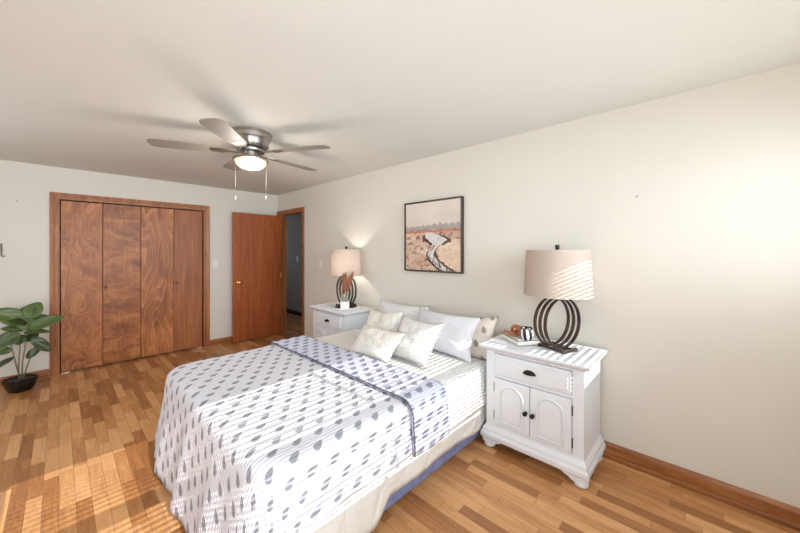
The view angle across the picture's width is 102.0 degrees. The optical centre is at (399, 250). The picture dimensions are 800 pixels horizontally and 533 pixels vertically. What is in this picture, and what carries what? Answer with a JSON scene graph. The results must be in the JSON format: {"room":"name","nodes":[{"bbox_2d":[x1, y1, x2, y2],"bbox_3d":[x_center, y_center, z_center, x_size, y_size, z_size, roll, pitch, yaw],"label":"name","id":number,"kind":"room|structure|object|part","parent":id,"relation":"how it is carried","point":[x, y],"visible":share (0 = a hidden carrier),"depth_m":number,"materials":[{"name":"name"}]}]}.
{"room":"bedroom","nodes":[
{"label":"bedroom","id":0,"kind":"room"},
{"bbox_2d":[60,200,189,363],"bbox_3d":[-3.724,0.233,4.573,0.501,2.415,1.900,0,0,44],"label":"wall","id":1,"kind":"structure","parent":0,"point":[60,200],"depth_m":4.14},
{"bbox_2d":[0,160,276,376],"bbox_3d":[-3.622,0.233,4.230,0.120,2.415,4.142,0,0,44],"label":"wall","id":2,"kind":"structure","parent":0,"point":[24,222],"depth_m":3.71,"materials":[{"name":"beige paint"}]},
{"bbox_2d":[0,244,4,256],"bbox_3d":[-4.242,-0.007,3.457,0.055,0.147,0.026,0,0,6],"label":"wall hook","id":3,"kind":"object","parent":2,"relation":"attached to","point":[1,245],"visible":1,"depth_m":3.46,"materials":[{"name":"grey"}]},
{"bbox_2d":[61,201,101,373],"bbox_3d":[-3.853,0.423,3.929,0.049,2.031,0.360,0,0,44],"label":"door","id":4,"kind":"structure","parent":2,"relation":"in","point":[81,222],"depth_m":3.92,"materials":[{"name":"brown wood"}]},
{"bbox_2d":[0,336,231,385],"bbox_3d":[-3.537,1.395,4.218,0.020,0.090,4.042,0,0,44],"label":"baseboard","id":5,"kind":"structure","parent":2,"relation":"attached to","point":[44,373],"depth_m":3.70,"materials":[{"name":"brown wood"}]},
{"bbox_2d":[103,204,140,364],"bbox_3d":[-3.592,0.416,4.193,0.063,2.016,0.370,0,0,44],"label":"door","id":6,"kind":"structure","parent":2,"relation":"in","point":[121,223],"depth_m":4.18,"materials":[{"name":"brown wood"}]},
{"bbox_2d":[49,192,209,376],"bbox_3d":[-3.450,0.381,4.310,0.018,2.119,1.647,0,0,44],"label":"trim","id":7,"kind":"structure","parent":2,"relation":"attached to","point":[53,196],"depth_m":3.79,"materials":[{"name":"brown wood"}]},
{"bbox_2d":[60,199,202,211],"bbox_3d":[-3.478,-0.601,4.337,0.040,0.009,1.487,0,0,44],"label":"trim","id":8,"kind":"structure","parent":2,"relation":"attached to","point":[60,199],"depth_m":4.24,"materials":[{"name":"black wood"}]},
{"bbox_2d":[141,207,173,356],"bbox_3d":[-3.347,0.416,4.473,0.033,2.016,0.365,0,0,44],"label":"door","id":9,"kind":"structure","parent":2,"relation":"in","point":[157,224],"depth_m":4.46,"materials":[{"name":"brown wood"}]},
{"bbox_2d":[174,209,201,350],"bbox_3d":[-3.085,0.423,4.727,0.063,2.031,0.353,0,0,44],"label":"door","id":10,"kind":"structure","parent":2,"relation":"in","point":[187,224],"depth_m":4.72,"materials":[{"name":"brown wood"}]},
{"bbox_2d":[212,260,217,266],"bbox_3d":[-2.831,0.192,4.963,0.016,0.114,0.070,0,0,44],"label":"light switch","id":11,"kind":"object","parent":2,"relation":"attached to","point":[214,262],"visible":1,"depth_m":4.96,"materials":[{"name":"white plastic"}]},
{"bbox_2d":[286,213,301,311],"bbox_3d":[-2.092,0.233,6.508,5.200,2.415,1.028,0,0,44],"label":"wall","id":12,"kind":"structure","parent":0,"point":[293,222],"depth_m":7.37,"materials":[{"name":"grey paint"}]},
{"bbox_2d":[286,309,301,315],"bbox_3d":[-1.813,1.397,6.801,5.000,0.085,0.018,0,0,44],"label":"baseboard","id":13,"kind":"structure","parent":12,"relation":"attached to","point":[287,310],"depth_m":7.33,"materials":[{"name":"black wood"}]},
{"bbox_2d":[0,0,799,194],"bbox_3d":[-2.032,-1.025,3.552,9.360,0.100,5.350,0,0,44],"label":"ceiling","id":14,"kind":"structure","parent":0,"point":[85,85],"depth_m":1.77,"materials":[{"name":"white paint"}]},
{"bbox_2d":[147,118,329,199],"bbox_3d":[-1.250,-0.698,2.724,1.320,0.553,1.341,0,0,44],"label":"ceiling fan","id":15,"kind":"object","parent":14,"relation":"hanging from","point":[252,143],"visible":1,"depth_m":2.56,"materials":[{"name":"silver metal"}]},
{"bbox_3d":[-1.657,-0.813,2.511,0.491,0.010,0.146,0,-9,-22],"label":"blade","id":16,"kind":"part","parent":15,"relation":"part of","materials":[{"name":"grey wood"}]},
{"bbox_3d":[-1.200,-0.813,2.230,0.146,0.010,0.491,-9,1,-4],"label":"blade","id":17,"kind":"part","parent":15,"relation":"part of","materials":[{"name":"grey wood"}]},
{"bbox_3d":[-1.531,-0.813,3.031,0.146,0.010,0.491,12,-8,-40],"label":"blade","id":18,"kind":"part","parent":15,"relation":"part of","materials":[{"name":"grey wood"}]},
{"bbox_3d":[-1.362,-0.587,2.682,0.012,0.332,0.013,0,0,44],"label":"pull chain","id":19,"kind":"part","parent":15,"relation":"part of","materials":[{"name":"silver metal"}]},
{"bbox_3d":[-1.236,-0.710,2.685,0.244,0.074,0.244,0,0,44],"label":"lamp shade","id":20,"kind":"part","parent":15,"relation":"part of","materials":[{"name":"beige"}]},
{"bbox_3d":[-0.997,-0.813,3.073,0.146,0.010,0.491,11,6,31],"label":"blade","id":21,"kind":"part","parent":15,"relation":"part of","materials":[{"name":"grey wood"}]},
{"bbox_3d":[-0.792,-0.813,2.578,0.491,0.010,0.146,0,9,14],"label":"blade","id":22,"kind":"part","parent":15,"relation":"part of","materials":[{"name":"grey wood"}]},
{"bbox_2d":[0,312,799,532],"bbox_3d":[-2.032,1.490,3.552,9.360,0.100,5.350,0,0,44],"label":"floor","id":23,"kind":"structure","parent":0,"point":[77,447],"depth_m":2.00,"materials":[{"name":"brown wood"}]},
{"bbox_2d":[0,302,64,392],"bbox_3d":[-3.891,0.993,3.365,0.244,0.895,0.543,0,0,29],"label":"potted plant","id":24,"kind":"object","parent":23,"relation":"on","point":[29,317],"visible":1,"depth_m":3.34,"materials":[{"name":"green plant"}]},
{"bbox_3d":[-3.937,1.070,3.311,0.019,0.502,0.088,0,0,31],"label":"stem","id":25,"kind":"part","parent":24,"relation":"part of","materials":[{"name":"green plant"}]},
{"bbox_3d":[-3.899,1.080,3.315,0.033,0.480,0.016,0,0,22],"label":"stem","id":26,"kind":"part","parent":24,"relation":"part of","materials":[{"name":"green plant"}]},
{"bbox_3d":[-3.908,1.372,3.335,0.216,0.136,0.216,0,0,6],"label":"pot","id":27,"kind":"part","parent":24,"relation":"part of","materials":[{"name":"black ceramic"}]},
{"bbox_3d":[-3.888,1.020,3.355,0.014,0.600,0.051,0,0,44],"label":"stem","id":28,"kind":"part","parent":24,"relation":"part of","materials":[{"name":"green plant"}]},
{"bbox_3d":[-3.849,1.105,3.376,0.116,0.432,0.017,0,0,-40],"label":"stem","id":29,"kind":"part","parent":24,"relation":"part of","materials":[{"name":"green plant"}]},
{"bbox_2d":[309,302,374,337],"bbox_3d":[-0.721,1.062,3.966,0.732,0.755,0.464,0,0,44],"label":"nightstand","id":30,"kind":"object","parent":23,"relation":"on","point":[327,320],"visible":0.3,"depth_m":3.79,"materials":[{"name":"white paint"}]},
{"bbox_3d":[-0.941,1.087,3.923,0.254,0.332,0.029,0,0,44],"label":"door","id":31,"kind":"part","parent":30,"relation":"part of","materials":[{"name":"white paint"}]},
{"bbox_3d":[-0.857,0.819,3.823,0.476,0.110,0.006,0,0,44],"label":"drawer panel","id":32,"kind":"part","parent":30,"relation":"part of","materials":[{"name":"white paint"}]},
{"bbox_3d":[-0.846,0.819,3.834,0.512,0.144,0.027,0,0,44],"label":"drawer","id":33,"kind":"part","parent":30,"relation":"part of","materials":[{"name":"white paint"}]},
{"bbox_3d":[-0.842,1.015,3.839,0.650,0.590,0.019,0,0,44],"label":"frame","id":34,"kind":"part","parent":30,"relation":"part of","materials":[{"name":"white paint"}]},
{"bbox_3d":[-0.753,1.087,3.745,0.254,0.332,0.029,0,0,44],"label":"door","id":35,"kind":"part","parent":30,"relation":"part of","materials":[{"name":"white paint"}]},
{"bbox_2d":[332,305,359,309],"bbox_3d":[-0.655,0.679,3.920,0.329,0.012,0.286,0,0,-9],"label":"tray","id":36,"kind":"object","parent":30,"relation":"on","point":[352,307],"visible":0.73,"depth_m":3.86,"materials":[{"name":"white ceramic"}]},
{"bbox_2d":[340,293,348,308],"bbox_3d":[-0.647,0.588,3.804,0.100,0.170,0.100,0,0,-9],"label":"vase","id":37,"kind":"object","parent":36,"relation":"on","point":[344,304],"visible":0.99,"depth_m":3.76,"materials":[{"name":"white ceramic"}]},
{"bbox_2d":[342,270,353,293],"bbox_3d":[-0.618,0.440,3.790,0.136,0.442,0.076,0,0,29],"label":"bouquet","id":38,"kind":"object","parent":37,"relation":"in","point":[346,281],"visible":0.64,"depth_m":3.79,"materials":[{"name":"brown plant"}]},
{"bbox_2d":[331,246,360,306],"bbox_3d":[-0.664,0.307,3.997,0.375,0.730,0.375,0,0,44],"label":"table lamp","id":39,"kind":"object","parent":36,"relation":"on","point":[343,260],"visible":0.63,"depth_m":3.86,"materials":[{"name":"white fabric"}]},
{"bbox_3d":[-0.664,0.139,3.997,0.370,0.312,0.370,0,0,44],"label":"lamp shade","id":40,"kind":"part","parent":39,"relation":"part of","materials":[{"name":"white fabric"}]},
{"bbox_2d":[384,422,485,510],"bbox_3d":[-0.367,1.166,2.557,1.525,0.548,2.000,0,0,44],"label":"bed","id":41,"kind":"object","parent":23,"relation":"on","point":[446,456],"visible":0.02,"depth_m":2.04,"materials":[{"name":"fabric"}]},
{"bbox_2d":[307,357,486,532],"bbox_3d":[-0.451,1.152,2.487,1.630,0.553,1.935,0,0,44],"label":"coverlet","id":42,"kind":"object","parent":41,"relation":"on","point":[362,513],"visible":0.06,"depth_m":1.71,"materials":[{"name":"white fabric"}]},
{"bbox_2d":[154,335,449,532],"bbox_3d":[-0.773,1.114,2.155,1.811,0.599,1.232,0,0,44],"label":"quilt","id":43,"kind":"object","parent":42,"relation":"on","point":[278,437],"visible":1,"depth_m":1.69,"materials":[{"name":"white fabric"}]},
{"bbox_2d":[314,328,486,458],"bbox_3d":[-0.227,1.018,2.727,1.672,0.323,0.960,0,0,44],"label":"blanket","id":44,"kind":"object","parent":42,"relation":"on","point":[465,383],"visible":0.29,"depth_m":2.36,"materials":[{"name":"white fabric"}]},
{"bbox_2d":[349,323,407,363],"bbox_3d":[-0.197,0.753,2.639,0.515,0.219,0.248,0,0,44],"label":"cushion","id":45,"kind":"object","parent":44,"relation":"on","point":[373,342],"visible":0.91,"depth_m":2.55,"materials":[{"name":"fabric"}]},
{"bbox_2d":[366,309,403,331],"bbox_3d":[-0.176,0.706,3.018,0.512,0.334,0.210,0,0,44],"label":"cushion","id":46,"kind":"object","parent":44,"relation":"on","point":[382,320],"visible":0.52,"depth_m":2.93,"materials":[{"name":"beige fabric"}]},
{"bbox_2d":[392,315,445,369],"bbox_3d":[0.112,0.708,2.574,0.238,0.321,0.500,0,0,-38],"label":"cushion","id":47,"kind":"object","parent":44,"relation":"on","point":[417,346],"visible":0.85,"depth_m":2.47,"materials":[{"name":"white fabric"}]},
{"bbox_2d":[418,307,481,363],"bbox_3d":[0.364,0.700,2.787,0.191,0.334,0.701,0,0,-43],"label":"bed pillow","id":48,"kind":"object","parent":44,"relation":"on","point":[455,338],"visible":0.7,"depth_m":2.63,"materials":[{"name":"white fabric"}]},
{"bbox_2d":[380,299,429,331],"bbox_3d":[-0.004,0.697,3.377,0.722,0.315,0.181,0,0,44],"label":"bed pillow","id":49,"kind":"object","parent":42,"relation":"on","point":[412,312],"visible":0.34,"depth_m":3.30,"materials":[{"name":"white fabric"}]},
{"bbox_2d":[471,316,498,359],"bbox_3d":[0.543,0.744,2.818,0.680,0.406,0.199,0,0,44],"label":"bed pillow","id":50,"kind":"object","parent":41,"relation":"on","point":[484,330],"visible":0.21,"depth_m":2.66,"materials":[{"name":"beige fabric"}]},
{"bbox_2d":[479,334,606,488],"bbox_3d":[1.008,1.062,2.323,0.732,0.755,0.464,0,0,44],"label":"nightstand","id":51,"kind":"object","parent":23,"relation":"on","point":[543,403],"visible":1,"depth_m":2.14,"materials":[{"name":"white paint"}]},
{"bbox_3d":[0.776,1.090,2.268,0.136,0.239,0.009,0,0,44],"label":"arched panel","id":52,"kind":"part","parent":51,"relation":"part of","materials":[{"name":"white paint"}]},
{"bbox_3d":[0.778,1.093,2.269,0.181,0.283,0.017,0,0,44],"label":"arched moulding","id":53,"kind":"part","parent":51,"relation":"part of","materials":[{"name":"white paint"}]},
{"bbox_3d":[0.788,1.087,2.280,0.254,0.332,0.029,0,0,44],"label":"door","id":54,"kind":"part","parent":51,"relation":"part of","materials":[{"name":"white paint"}]},
{"bbox_2d":[502,333,540,345],"bbox_3d":[0.915,0.666,2.458,0.180,0.037,0.235,0,0,-10],"label":"book","id":55,"kind":"object","parent":51,"relation":"on","point":[516,340],"visible":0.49,"depth_m":2.36,"materials":[{"name":"white paper"}]},
{"bbox_2d":[503,324,520,335],"bbox_3d":[0.879,0.603,2.471,0.183,0.088,0.088,0,0,34],"label":"ornament","id":56,"kind":"object","parent":55,"relation":"on","point":[516,332],"visible":0.66,"depth_m":2.46,"materials":[{"name":"brown wood"}]},
{"bbox_3d":[0.915,0.648,2.458,0.164,0.001,0.216,0,0,-10],"label":"panel","id":57,"kind":"part","parent":55,"relation":"part of","materials":[{"name":"white paper"}]},
{"bbox_2d":[519,326,533,340],"bbox_3d":[0.930,0.605,2.379,0.099,0.086,0.099,0,0,44],"label":"striped cup","id":58,"kind":"object","parent":55,"relation":"on","point":[526,332],"visible":1,"depth_m":2.34,"materials":[{"name":"black ceramic"}]},
{"bbox_3d":[0.862,0.817,2.169,0.092,0.030,0.030,0,0,44],"label":"cup pull","id":59,"kind":"part","parent":51,"relation":"part of","materials":[{"name":"black metal"}]},
{"bbox_3d":[0.872,0.819,2.180,0.476,0.110,0.006,0,0,44],"label":"drawer panel","id":60,"kind":"part","parent":51,"relation":"part of","materials":[{"name":"white paint"}]},
{"bbox_3d":[0.882,0.819,2.192,0.512,0.144,0.027,0,0,44],"label":"drawer","id":61,"kind":"part","parent":51,"relation":"part of","materials":[{"name":"white paint"}]},
{"bbox_3d":[0.887,1.015,2.196,0.650,0.590,0.019,0,0,44],"label":"frame","id":62,"kind":"part","parent":51,"relation":"part of","materials":[{"name":"white paint"}]},
{"bbox_3d":[0.964,1.090,2.089,0.136,0.239,0.009,0,0,44],"label":"arched panel","id":63,"kind":"part","parent":51,"relation":"part of","materials":[{"name":"white paint"}]},
{"bbox_3d":[0.965,1.093,2.091,0.181,0.283,0.017,0,0,44],"label":"arched moulding","id":64,"kind":"part","parent":51,"relation":"part of","materials":[{"name":"white paint"}]},
{"bbox_3d":[0.976,1.087,2.102,0.254,0.332,0.029,0,0,44],"label":"door","id":65,"kind":"part","parent":51,"relation":"part of","materials":[{"name":"white paint"}]},
{"bbox_2d":[523,245,593,353],"bbox_3d":[1.102,0.320,2.270,0.446,0.730,0.446,0,0,44],"label":"table lamp","id":66,"kind":"object","parent":51,"relation":"on","point":[556,274],"visible":1,"depth_m":2.12,"materials":[{"name":"white fabric"}]},
{"bbox_3d":[1.102,0.151,2.270,0.440,0.312,0.440,0,0,44],"label":"lamp shade","id":67,"kind":"part","parent":66,"relation":"part of","materials":[{"name":"white fabric"}]},
{"bbox_2d":[277,63,799,507],"bbox_3d":[-0.980,0.233,4.659,9.360,2.415,0.120,0,0,44],"label":"wall","id":68,"kind":"structure","parent":0,"point":[694,309],"depth_m":2.08,"materials":[{"name":"beige paint"}]},
{"bbox_2d":[232,212,280,342],"bbox_3d":[-2.330,0.411,5.319,0.164,2.033,0.782,0,0,44],"label":"door","id":69,"kind":"structure","parent":68,"relation":"in","point":[256,275],"depth_m":5.27,"materials":[{"name":"brown wood"}]},
{"bbox_2d":[280,212,301,333],"bbox_3d":[-1.776,0.403,5.415,0.765,2.075,0.120,0,0,44],"label":"trim","id":70,"kind":"structure","parent":68,"relation":"attached to","point":[282,217],"depth_m":5.66,"materials":[{"name":"brown wood"}]},
{"bbox_2d":[277,207,304,334],"bbox_3d":[-1.823,0.376,5.365,0.897,2.129,0.018,0,0,44],"label":"trim","id":71,"kind":"structure","parent":68,"relation":"attached to","point":[301,209],"depth_m":5.06,"materials":[{"name":"brown wood"}]},
{"bbox_2d":[404,196,463,273],"bbox_3d":[0.326,-0.152,3.304,0.732,0.732,0.040,0,0,44],"label":"framed painting","id":72,"kind":"object","parent":68,"relation":"attached to","point":[433,229],"visible":1,"depth_m":3.27,"materials":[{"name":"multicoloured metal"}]},
{"bbox_2d":[602,440,799,531],"bbox_3d":[0.398,1.386,3.249,5.220,0.108,0.025,0,0,44],"label":"baseboard","id":73,"kind":"structure","parent":68,"relation":"attached to","point":[787,515],"depth_m":1.90,"materials":[{"name":"brown wood"}]}
]}

